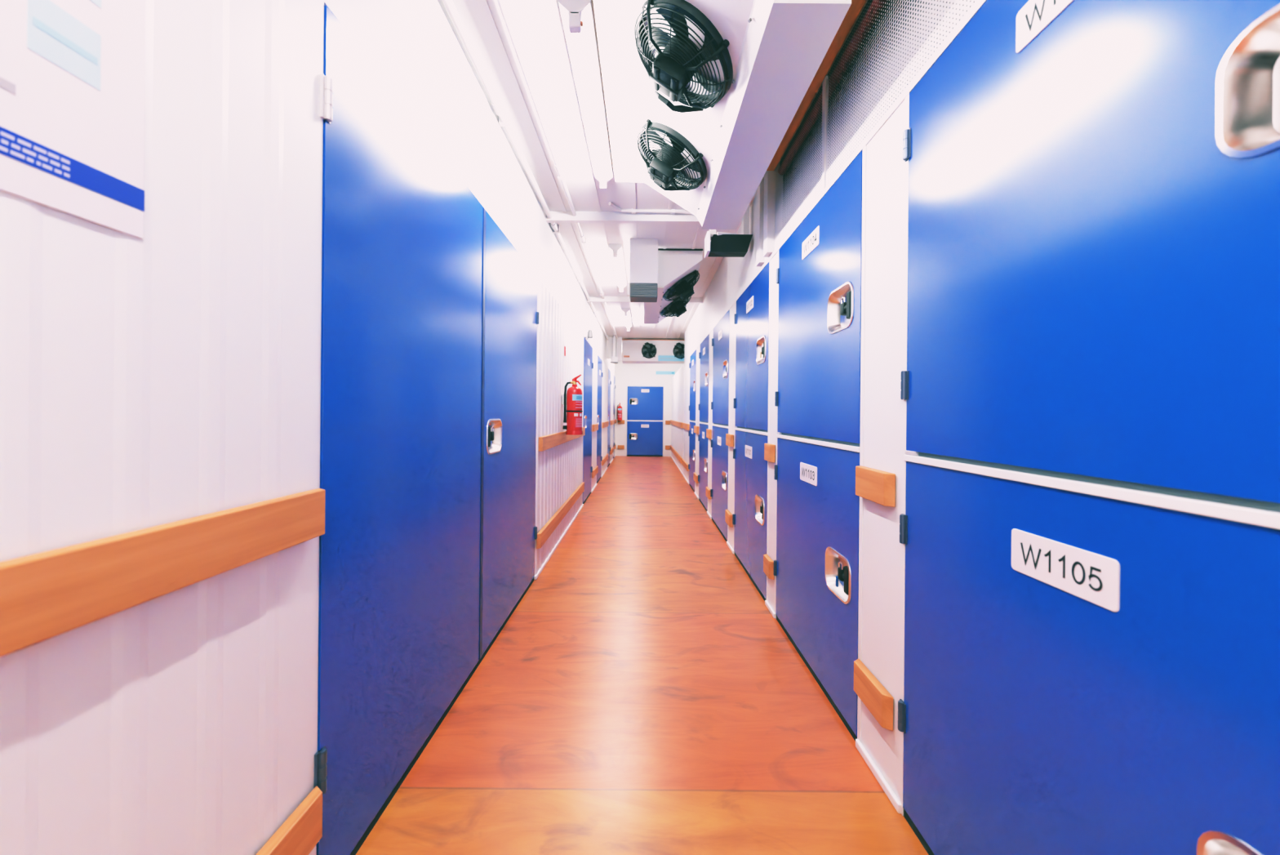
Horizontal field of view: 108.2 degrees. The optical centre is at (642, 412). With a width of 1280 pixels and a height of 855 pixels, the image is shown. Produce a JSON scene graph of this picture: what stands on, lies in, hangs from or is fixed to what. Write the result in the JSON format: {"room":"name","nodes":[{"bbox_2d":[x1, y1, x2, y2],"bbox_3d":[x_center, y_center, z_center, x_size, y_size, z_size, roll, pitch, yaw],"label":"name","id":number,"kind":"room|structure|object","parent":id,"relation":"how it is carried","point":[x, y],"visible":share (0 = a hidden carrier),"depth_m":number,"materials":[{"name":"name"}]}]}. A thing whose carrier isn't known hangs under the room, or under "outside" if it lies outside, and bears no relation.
{"room":"self-storage corridor","nodes":[
{"label":"self-storage corridor","id":0,"kind":"room"},
{"bbox_2d":[0,0,616,854],"bbox_3d":[-0.790,-0.187,5.600,0.068,2.760,14.600,1,0,0],"label":"wall","id":1,"kind":"structure","parent":0,"point":[173,373],"depth_m":0.81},
{"bbox_2d":[0,0,145,239],"bbox_3d":[-0.757,-0.574,0.344,0.005,0.620,0.720,1,0,0],"label":"sign","id":2,"kind":"object","parent":1,"relation":"attached to","point":[73,72],"visible":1,"depth_m":0.62,"materials":[{"name":"white"}]},
{"bbox_2d":[0,488,325,657],"bbox_3d":[-0.746,0.227,-0.297,0.028,0.104,2.765,1,0,0],"label":"rail","id":3,"kind":"object","parent":1,"relation":"attached to","point":[45,595],"visible":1,"depth_m":0.67,"materials":[{"name":"brown wood"}]},
{"bbox_2d":[255,785,322,854],"bbox_3d":[-0.752,0.924,-0.297,0.028,0.106,2.765,1,0,0],"label":"rail","id":4,"kind":"object","parent":1,"relation":"attached to","point":[302,830],"visible":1,"depth_m":1.00,"materials":[{"name":"orange wood"}]},
{"bbox_2d":[534,503,583,579],"bbox_3d":[-0.769,1.179,4.633,0.016,0.028,2.645,1,0,0],"label":"baseboard","id":5,"kind":"structure","parent":1,"relation":"attached to","point":[550,554],"depth_m":4.07,"materials":[{"name":"white"}]},
{"bbox_2d":[536,481,584,548],"bbox_3d":[-0.752,0.924,4.595,0.028,0.106,2.530,1,0,0],"label":"rail","id":6,"kind":"object","parent":1,"relation":"attached to","point":[547,530],"visible":0.93,"depth_m":4.02,"materials":[{"name":"brown wood"}]},
{"bbox_2d":[538,426,585,451],"bbox_3d":[-0.746,0.227,4.615,0.028,0.104,2.490,1,0,0],"label":"rail","id":7,"kind":"object","parent":1,"relation":"attached to","point":[547,442],"visible":0.96,"depth_m":3.84,"materials":[{"name":"brown wood"}]},
{"bbox_2d":[564,342,565,356],"bbox_3d":[-0.755,-0.612,4.490,0.004,0.130,0.100,1,0,0],"label":"fire sign","id":8,"kind":"object","parent":1,"relation":"attached to","point":[564,343],"visible":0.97,"depth_m":4.49,"materials":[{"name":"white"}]},
{"bbox_2d":[561,373,582,435],"bbox_3d":[-0.664,-0.079,4.360,0.196,0.562,0.157,1,0,0],"label":"fire extinguisher","id":9,"kind":"object","parent":1,"relation":"attached to","point":[571,399],"visible":1,"depth_m":4.30,"materials":[{"name":"red metal"}]},
{"bbox_2d":[584,328,592,339],"bbox_3d":[-0.704,-1.010,6.000,0.106,0.132,0.100,1,0,0],"label":"lamp","id":10,"kind":"object","parent":1,"relation":"attached to","point":[589,332],"visible":1,"depth_m":5.97,"materials":[{"name":"white"}]},
{"bbox_2d":[591,465,598,477],"bbox_3d":[-0.756,0.924,7.315,0.028,0.106,0.690,1,0,0],"label":"rail","id":11,"kind":"object","parent":1,"relation":"attached to","point":[595,470],"visible":1,"depth_m":7.22,"materials":[{"name":"brown wood"}]},
{"bbox_2d":[591,423,598,431],"bbox_3d":[-0.750,0.227,7.315,0.028,0.104,0.690,1,0,0],"label":"rail","id":12,"kind":"object","parent":1,"relation":"attached to","point":[595,427],"visible":1,"depth_m":7.18,"materials":[{"name":"brown wood"}]},
{"bbox_2d":[601,453,608,465],"bbox_3d":[-0.756,0.924,9.270,0.028,0.106,1.320,1,0,0],"label":"rail","id":13,"kind":"object","parent":1,"relation":"attached to","point":[606,457],"visible":1,"depth_m":9.12,"materials":[{"name":"brown wood"}]},
{"bbox_2d":[601,421,608,427],"bbox_3d":[-0.750,0.227,9.270,0.028,0.104,1.320,1,0,0],"label":"rail","id":14,"kind":"object","parent":1,"relation":"attached to","point":[605,424],"visible":0.99,"depth_m":9.04,"materials":[{"name":"brown wood"}]},
{"bbox_2d":[606,337,616,358],"bbox_3d":[-0.643,-1.346,9.590,0.221,0.440,0.060,1,0,0],"label":"trim","id":15,"kind":"structure","parent":1,"relation":"attached to","point":[609,342],"depth_m":9.56,"materials":[{"name":"white metal"}]},
{"bbox_2d":[355,455,928,854],"bbox_3d":[0.589,1.265,5.600,3.600,0.120,14.800,1,0,0],"label":"floor","id":16,"kind":"structure","parent":0,"point":[642,695],"depth_m":1.78,"materials":[{"name":"brown wood"}]},
{"bbox_2d":[313,4,538,854],"bbox_3d":[-0.778,0.111,2.203,0.060,2.164,2.228,1,0,0],"label":"double door","id":17,"kind":"structure","parent":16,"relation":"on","point":[430,315],"depth_m":1.47,"materials":[{"name":"blue paint"}]},
{"bbox_2d":[582,337,593,503],"bbox_3d":[-0.778,0.111,6.456,0.053,2.164,0.966,1,0,1],"label":"storage unit","id":18,"kind":"object","parent":16,"relation":"on","point":[588,349],"visible":0.7,"depth_m":6.38,"materials":[{"name":"blue paint"}]},
{"bbox_2d":[596,355,603,483],"bbox_3d":[-0.778,0.111,8.143,0.054,2.164,0.872,1,0,1],"label":"storage unit","id":19,"kind":"object","parent":16,"relation":"on","point":[600,374],"visible":0.71,"depth_m":8.12,"materials":[{"name":"blue paint"}]},
{"bbox_2d":[607,368,611,466],"bbox_3d":[-0.778,0.111,10.418,0.054,2.164,0.882,1,0,1],"label":"storage unit","id":20,"kind":"object","parent":16,"relation":"on","point":[609,371],"visible":0.76,"depth_m":10.40,"materials":[{"name":"blue paint"}]},
{"bbox_2d":[613,375,615,457],"bbox_3d":[-0.779,0.111,12.209,0.055,2.164,0.602,1,0,1],"label":"storage unit","id":21,"kind":"object","parent":16,"relation":"on","point":[614,375],"visible":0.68,"depth_m":12.20,"materials":[{"name":"blue paint"}]},
{"bbox_2d":[626,421,662,456],"bbox_3d":[0.053,0.718,12.908,0.994,0.965,0.050,1,0,0],"label":"locker","id":22,"kind":"object","parent":16,"relation":"on","point":[644,438],"visible":1,"depth_m":12.89,"materials":[{"name":"blue metal"}]},
{"bbox_2d":[626,386,662,421],"bbox_3d":[0.062,-0.251,12.908,1.000,0.968,0.050,1,0,0],"label":"locker","id":23,"kind":"object","parent":22,"relation":"on","point":[644,402],"visible":1,"depth_m":12.89,"materials":[{"name":"blue metal"}]},
{"bbox_2d":[688,421,695,492],"bbox_3d":[0.797,0.676,7.394,0.053,1.062,0.902,1,0,-1],"label":"locker","id":24,"kind":"object","parent":16,"relation":"on","point":[691,465],"visible":0.78,"depth_m":7.39,"materials":[{"name":"blue metal"}]},
{"bbox_2d":[688,349,696,422],"bbox_3d":[0.808,-0.405,7.392,0.054,1.100,0.904,1,0,-1],"label":"locker","id":25,"kind":"object","parent":24,"relation":"on","point":[692,365],"visible":0.72,"depth_m":7.36,"materials":[{"name":"blue metal"}]},
{"bbox_2d":[697,423,708,511],"bbox_3d":[0.797,0.676,6.031,0.053,1.062,0.886,1,0,-1],"label":"locker","id":26,"kind":"object","parent":16,"relation":"on","point":[703,452],"visible":0.73,"depth_m":6.01,"materials":[{"name":"blue metal"}]},
{"bbox_2d":[698,333,709,424],"bbox_3d":[0.808,-0.405,6.030,0.054,1.100,0.889,1,0,-1],"label":"locker","id":27,"kind":"object","parent":26,"relation":"on","point":[704,345],"visible":0.81,"depth_m":5.98,"materials":[{"name":"blue metal"}]},
{"bbox_2d":[710,425,728,541],"bbox_3d":[0.797,0.676,4.774,0.053,1.062,1.002,1,0,-1],"label":"locker","id":28,"kind":"object","parent":16,"relation":"on","point":[719,491],"visible":0.84,"depth_m":4.71,"materials":[{"name":"blue metal"}]},
{"bbox_2d":[711,309,729,428],"bbox_3d":[0.808,-0.405,4.772,0.054,1.100,1.004,1,0,-1],"label":"locker","id":29,"kind":"object","parent":28,"relation":"on","point":[720,341],"visible":0.88,"depth_m":4.69,"materials":[{"name":"blue metal"}]},
{"bbox_2d":[732,430,767,600],"bbox_3d":[0.797,0.676,3.451,0.053,1.062,1.045,1,0,-1],"label":"locker","id":30,"kind":"object","parent":16,"relation":"on","point":[749,518],"visible":0.93,"depth_m":3.33,"materials":[{"name":"blue metal"}]},
{"bbox_2d":[733,262,768,435],"bbox_3d":[0.808,-0.405,3.450,0.053,1.100,1.048,1,0,-1],"label":"locker","id":31,"kind":"object","parent":30,"relation":"on","point":[751,318],"visible":0.93,"depth_m":3.33,"materials":[{"name":"blue metal"}]},
{"bbox_2d":[773,437,859,740],"bbox_3d":[0.797,0.676,2.207,0.053,1.062,1.042,1,0,-1],"label":"locker","id":32,"kind":"object","parent":16,"relation":"on","point":[816,563],"visible":0.96,"depth_m":2.03,"materials":[{"name":"blue metal"}]},
{"bbox_2d":[774,150,862,452],"bbox_3d":[0.808,-0.405,2.206,0.053,1.100,1.045,1,0,-1],"label":"locker","id":33,"kind":"object","parent":32,"relation":"on","point":[817,398],"visible":0.96,"depth_m":2.02,"materials":[{"name":"blue metal"}]},
{"bbox_2d":[897,461,1279,854],"bbox_3d":[0.797,0.676,0.882,0.053,1.062,1.039,1,0,-1],"label":"locker","id":34,"kind":"object","parent":16,"relation":"on","point":[1085,673],"visible":1,"depth_m":0.83,"materials":[{"name":"blue metal"}]},
{"bbox_2d":[900,0,1279,528],"bbox_3d":[0.808,-0.405,0.881,0.053,1.100,1.042,1,0,-1],"label":"locker","id":35,"kind":"object","parent":34,"relation":"on","point":[1094,232],"visible":1,"depth_m":0.79,"materials":[{"name":"blue metal"}]},
{"bbox_2d":[615,356,683,456],"bbox_3d":[0.602,-0.175,12.950,3.600,2.760,0.100,1,0,0],"label":"wall","id":36,"kind":"structure","parent":0,"point":[626,374],"depth_m":12.90,"materials":[{"name":"white paint"}]},
{"bbox_2d":[616,402,622,419],"bbox_3d":[-0.643,-0.047,12.805,0.143,0.483,0.157,1,0,-38],"label":"fire extinguisher","id":37,"kind":"object","parent":36,"relation":"attached to","point":[619,416],"visible":1,"depth_m":12.74,"materials":[{"name":"red metal"}]},
{"bbox_2d":[617,444,624,448],"bbox_3d":[-0.614,0.946,12.887,0.190,0.106,0.025,1,0,0],"label":"rail","id":38,"kind":"object","parent":36,"relation":"attached to","point":[619,446],"visible":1,"depth_m":12.88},
{"bbox_2d":[617,419,624,423],"bbox_3d":[-0.607,0.248,12.887,0.190,0.104,0.025,1,0,0],"label":"rail","id":39,"kind":"object","parent":36,"relation":"attached to","point":[620,421],"visible":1,"depth_m":12.88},
{"bbox_2d":[655,371,675,374],"bbox_3d":[0.625,-1.117,12.896,0.530,0.090,0.007,1,0,0],"label":"direction sign","id":40,"kind":"object","parent":36,"relation":"attached to","point":[657,372],"visible":1,"depth_m":12.89,"materials":[{"name":"blue"}]},
{"bbox_2d":[665,420,670,424],"bbox_3d":[0.688,0.260,12.887,0.130,0.104,0.025,1,0,0],"label":"rail","id":41,"kind":"object","parent":36,"relation":"attached to","point":[667,422],"visible":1,"depth_m":12.88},
{"bbox_2d":[452,0,974,356],"bbox_3d":[0.614,-1.585,5.600,3.600,0.140,14.800,1,0,0],"label":"ceiling","id":42,"kind":"structure","parent":0,"point":[538,25],"depth_m":2.63,"materials":[{"name":"white paint"}]},
{"bbox_2d":[442,0,608,339],"bbox_3d":[-0.722,-1.533,5.600,0.051,0.068,14.590,1,0,0],"label":"conduit","id":43,"kind":"object","parent":42,"relation":"attached to","point":[504,115],"visible":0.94,"depth_m":2.39,"materials":[{"name":"white"}]},
{"bbox_2d":[497,0,617,338],"bbox_3d":[-0.531,-1.543,5.600,0.042,0.044,14.590,1,0,0],"label":"conduit","id":44,"kind":"object","parent":42,"relation":"attached to","point":[561,175],"visible":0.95,"depth_m":2.41,"materials":[{"name":"white"}]},
{"bbox_2d":[558,0,613,190],"bbox_3d":[-0.257,-1.502,2.375,0.120,0.120,1.290,1,0,0],"label":"tube light","id":45,"kind":"object","parent":42,"relation":"attached to","point":[577,16],"visible":1,"depth_m":2.08,"materials":[{"name":"white plastic"}]},
{"bbox_2d":[609,335,617,363],"bbox_3d":[-0.579,-1.285,9.325,0.160,0.560,0.070,1,0,0],"label":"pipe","id":46,"kind":"object","parent":42,"relation":"attached to","point":[614,359],"visible":1,"depth_m":9.32,"materials":[{"name":"white"}]},
{"bbox_2d":[608,244,626,292],"bbox_3d":[-0.257,-1.502,4.925,0.120,0.120,1.290,1,0,0],"label":"tube light","id":47,"kind":"object","parent":42,"relation":"attached to","point":[615,250],"visible":1,"depth_m":4.69,"materials":[{"name":"white plastic"}]},
{"bbox_2d":[617,337,622,360],"bbox_3d":[-0.488,-1.319,9.590,0.090,0.490,0.060,1,0,0],"label":"trim","id":48,"kind":"structure","parent":42,"relation":"attached to","point":[620,339],"depth_m":9.56,"materials":[{"name":"white metal"}]},
{"bbox_2d":[546,211,700,223],"bbox_3d":[-0.019,-1.525,3.620,1.466,0.070,0.050,1,0,0],"label":"ceiling beam","id":49,"kind":"structure","parent":42,"relation":"attached to","point":[611,217],"depth_m":3.60,"materials":[{"name":"white metal"}]},
{"bbox_2d":[622,307,631,331],"bbox_3d":[-0.257,-1.502,7.545,0.120,0.120,1.290,1,0,0],"label":"tube light","id":50,"kind":"object","parent":42,"relation":"attached to","point":[625,311],"visible":1,"depth_m":7.29,"materials":[{"name":"white plastic"}]},
{"bbox_2d":[627,238,657,302],"bbox_3d":[-0.002,-1.297,4.235,0.272,0.526,0.210,1,0,0],"label":"box","id":51,"kind":"object","parent":42,"relation":"attached to","point":[643,252],"visible":1,"depth_m":4.14,"materials":[{"name":"white metal"}]},
{"bbox_2d":[586,296,702,303],"bbox_3d":[0.027,-1.525,6.240,1.558,0.070,0.050,1,0,0],"label":"ceiling beam","id":52,"kind":"structure","parent":42,"relation":"attached to","point":[593,299],"depth_m":6.21,"materials":[{"name":"white metal"}]},
{"bbox_2d":[608,201,693,214],"bbox_3d":[0.060,-1.546,3.549,0.667,0.029,0.123,1,0,-12],"label":"pipe","id":53,"kind":"object","parent":42,"relation":"attached to","point":[633,211],"visible":0.9,"depth_m":3.54,"materials":[{"name":"white metal"}]},
{"bbox_2d":[622,338,684,364],"bbox_3d":[0.637,-1.302,9.806,2.150,0.455,0.608,1,0,0],"label":"cooler","id":54,"kind":"object","parent":42,"relation":"attached to","point":[633,351],"visible":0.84,"depth_m":9.66,"materials":[{"name":"white metal"}]},
{"bbox_2d":[657,355,684,360],"bbox_3d":[0.586,-1.140,9.651,0.542,0.120,0.007,1,0,0],"label":"direction sign","id":55,"kind":"object","parent":54,"relation":"attached to","point":[660,357],"visible":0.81,"depth_m":9.65,"materials":[{"name":"blue plastic"}]},
{"bbox_2d":[644,248,702,324],"bbox_3d":[0.298,-1.358,5.282,0.571,0.395,1.788,1,0,0],"label":"cooler","id":56,"kind":"object","parent":42,"relation":"attached to","point":[677,268],"visible":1,"depth_m":4.57,"materials":[{"name":"white metal"}]},
{"bbox_2d":[644,286,664,324],"bbox_3d":[0.106,-1.194,5.285,0.190,0.010,1.782,1,0,0],"label":"drip tray","id":57,"kind":"object","parent":56,"relation":"on","point":[653,311],"depth_m":5.34,"materials":[{"name":"white metal"}]},
{"bbox_2d":[593,0,851,229],"bbox_3d":[0.219,-1.403,2.237,0.812,0.353,1.707,1,0,0],"label":"cooler","id":58,"kind":"object","parent":42,"relation":"attached to","point":[701,96],"visible":1,"depth_m":1.90,"materials":[{"name":"white metal"}]},
{"bbox_2d":[701,0,851,229],"bbox_3d":[0.506,-1.234,2.237,0.234,0.022,1.707,1,0,0],"label":"drip tray","id":59,"kind":"object","parent":58,"relation":"on","point":[793,38],"depth_m":1.78,"materials":[{"name":"white metal"}]},
{"bbox_2d":[704,204,752,257],"bbox_3d":[0.625,-1.357,3.394,0.325,0.395,0.172,1,0,0],"label":"box","id":60,"kind":"object","parent":42,"relation":"hanging from","point":[722,244],"visible":0.94,"depth_m":3.36,"materials":[{"name":"black plastic"}]},
{"bbox_2d":[777,0,888,175],"bbox_3d":[0.855,-1.486,1.850,0.048,0.047,2.000,1,0,0],"label":"pipe","id":61,"kind":"object","parent":42,"relation":"attached to","point":[867,20],"visible":0.9,"depth_m":1.98,"materials":[{"name":"red"}]},
{"bbox_2d":[671,93,909,815],"bbox_3d":[0.822,-0.173,7.144,0.063,2.760,11.512,1,0,0],"label":"wall","id":62,"kind":"structure","parent":0,"point":[885,173],"depth_m":1.58,"materials":[{"name":"white paint"}]},
{"bbox_2d":[670,444,682,462],"bbox_3d":[0.759,0.938,10.950,0.028,0.106,3.700,1,0,0],"label":"rail","id":63,"kind":"object","parent":62,"relation":"attached to","point":[677,455],"visible":0.89,"depth_m":10.35,"materials":[{"name":"brown wood"}]},
{"bbox_2d":[670,419,682,427],"bbox_3d":[0.765,0.241,10.950,0.028,0.104,3.700,1,0,0],"label":"rail","id":64,"kind":"object","parent":62,"relation":"attached to","point":[678,424],"visible":0.89,"depth_m":10.19,"materials":[{"name":"brown wood"}]},
{"bbox_2d":[670,455,682,474],"bbox_3d":[0.774,1.192,10.970,0.014,0.030,3.850,1,0,0],"label":"baseboard","id":65,"kind":"structure","parent":62,"relation":"attached to","point":[670,455],"depth_m":10.57,"materials":[{"name":"white"}]},
{"bbox_2d":[681,458,688,471],"bbox_3d":[0.767,0.938,8.422,0.028,0.106,1.075,1,0,0],"label":"rail","id":66,"kind":"object","parent":62,"relation":"attached to","point":[684,463],"visible":1,"depth_m":8.26,"materials":[{"name":"brown wood"}]},
{"bbox_2d":[682,422,688,430],"bbox_3d":[0.773,0.241,8.422,0.028,0.104,1.075,1,0,0],"label":"rail","id":67,"kind":"object","parent":62,"relation":"attached to","point":[686,426],"visible":1,"depth_m":8.15,"materials":[{"name":"brown wood"}]},
{"bbox_2d":[693,471,698,483],"bbox_3d":[0.767,0.938,6.723,0.028,0.106,0.415,1,0,0],"label":"rail","id":68,"kind":"object","parent":62,"relation":"attached to","point":[695,475],"visible":0.94,"depth_m":6.63,"materials":[{"name":"brown wood"}]},
{"bbox_2d":[693,425,698,433],"bbox_3d":[0.773,0.241,6.723,0.028,0.104,0.415,1,0,0],"label":"rail","id":69,"kind":"object","parent":62,"relation":"attached to","point":[695,428],"visible":1,"depth_m":6.64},
{"bbox_2d":[705,486,711,499],"bbox_3d":[0.767,0.938,5.445,0.028,0.106,0.260,1,0,0],"label":"rail","id":70,"kind":"object","parent":62,"relation":"attached to","point":[708,490],"visible":0.89,"depth_m":5.35,"materials":[{"name":"brown wood"}]},
{"bbox_2d":[706,428,711,438],"bbox_3d":[0.773,0.241,5.445,0.028,0.104,0.260,1,0,0],"label":"rail","id":71,"kind":"object","parent":62,"relation":"attached to","point":[708,432],"visible":1,"depth_m":5.33,"materials":[{"name":"brown wood"}]},
{"bbox_2d":[724,509,733,527],"bbox_3d":[0.767,0.938,4.138,0.028,0.106,0.245,1,0,0],"label":"rail","id":72,"kind":"object","parent":62,"relation":"attached to","point":[728,515],"visible":0.89,"depth_m":4.07,"materials":[{"name":"brown wood"}]},
{"bbox_2d":[725,433,733,446],"bbox_3d":[0.773,0.241,4.138,0.028,0.104,0.245,1,0,0],"label":"rail","id":73,"kind":"object","parent":62,"relation":"attached to","point":[729,437],"visible":1,"depth_m":4.05,"materials":[{"name":"brown wood"}]},
{"bbox_2d":[726,541,733,553],"bbox_3d":[0.774,1.192,4.115,0.014,0.030,0.300,1,0,0],"label":"baseboard","id":74,"kind":"structure","parent":62,"relation":"attached to","point":[727,542],"depth_m":4.08,"materials":[{"name":"white"}]},
{"bbox_2d":[755,177,764,266],"bbox_3d":[0.786,-1.273,3.095,0.035,0.560,0.090,1,0,0],"label":"trim","id":75,"kind":"structure","parent":62,"relation":"attached to","point":[760,260],"depth_m":3.05,"materials":[{"name":"white"}]},
{"bbox_2d":[763,170,773,257],"bbox_3d":[0.786,-1.273,2.905,0.035,0.560,0.090,1,0,0],"label":"trim","id":76,"kind":"structure","parent":62,"relation":"attached to","point":[768,176],"depth_m":2.86,"materials":[{"name":"white metal"}]},
{"bbox_2d":[763,553,773,579],"bbox_3d":[0.767,0.938,2.834,0.028,0.106,0.163,1,0,0],"label":"rail","id":77,"kind":"object","parent":62,"relation":"attached to","point":[768,563],"visible":0.91,"depth_m":2.79,"materials":[{"name":"brown wood"}]},
{"bbox_2d":[764,443,775,462],"bbox_3d":[0.773,0.241,2.834,0.028,0.104,0.163,1,0,0],"label":"rail","id":78,"kind":"object","parent":62,"relation":"attached to","point":[769,449],"visible":1,"depth_m":2.77,"materials":[{"name":"brown wood"}]},
{"bbox_2d":[764,600,775,617],"bbox_3d":[0.774,1.192,2.820,0.014,0.030,0.202,1,0,0],"label":"baseboard","id":79,"kind":"structure","parent":62,"relation":"attached to","point":[766,603],"depth_m":2.80,"materials":[{"name":"white"}]},
{"bbox_2d":[766,0,866,170],"bbox_3d":[0.760,-1.523,0.580,0.102,0.059,4.560,1,0,0],"label":"trim","id":80,"kind":"structure","parent":62,"relation":"attached to","point":[856,6],"depth_m":2.04,"materials":[{"name":"metal"}]},
{"bbox_2d":[821,75,828,191],"bbox_3d":[0.815,-1.243,2.075,0.016,0.520,0.030,1,0,0],"label":"trim","id":81,"kind":"structure","parent":62,"relation":"attached to","point":[824,89],"depth_m":2.06,"materials":[{"name":"white metal"}]},
{"bbox_2d":[684,0,986,363],"bbox_3d":[0.814,-0.972,3.635,0.034,0.026,10.670,1,0,0],"label":"trim","id":82,"kind":"structure","parent":62,"relation":"attached to","point":[978,4],"depth_m":1.53,"materials":[{"name":"white metal"}]},
{"bbox_2d":[774,85,822,249],"bbox_3d":[0.815,-1.243,2.475,0.001,0.520,0.770,1,0,0],"label":"wall","id":83,"kind":"structure","parent":82,"relation":"on","point":[797,206],"depth_m":2.40,"materials":[{"name":"white metal"}]},
{"bbox_2d":[826,0,977,186],"bbox_3d":[0.815,-1.243,0.180,0.001,0.520,3.760,1,0,0],"label":"wire mesh","id":84,"kind":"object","parent":82,"relation":"on","point":[862,109],"depth_m":1.54,"materials":[{"name":"white metal"}]},
{"bbox_2d":[853,658,893,730],"bbox_3d":[0.767,0.938,1.558,0.028,0.106,0.231,1,0,0],"label":"rail","id":85,"kind":"object","parent":62,"relation":"attached to","point":[878,700],"visible":1,"depth_m":1.51,"materials":[{"name":"orange wood"}]},
{"bbox_2d":[855,465,895,506],"bbox_3d":[0.773,0.241,1.558,0.028,0.104,0.231,1,0,0],"label":"rail","id":86,"kind":"object","parent":62,"relation":"attached to","point":[877,486],"visible":1,"depth_m":1.51,"materials":[{"name":"brown wood"}]},
{"bbox_2d":[855,738,902,813],"bbox_3d":[0.774,1.192,1.536,0.014,0.030,0.285,1,0,0],"label":"baseboard","id":87,"kind":"structure","parent":62,"relation":"attached to","point":[878,775],"depth_m":1.51,"materials":[{"name":"white plastic"}]},
{"bbox_2d":[782,168,838,239],"bbox_3d":[1.312,-1.253,2.880,0.898,0.590,0.040,1,0,0],"label":"wire mesh","id":88,"kind":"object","parent":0,"point":[793,169],"depth_m":2.86,"materials":[{"name":"black"}]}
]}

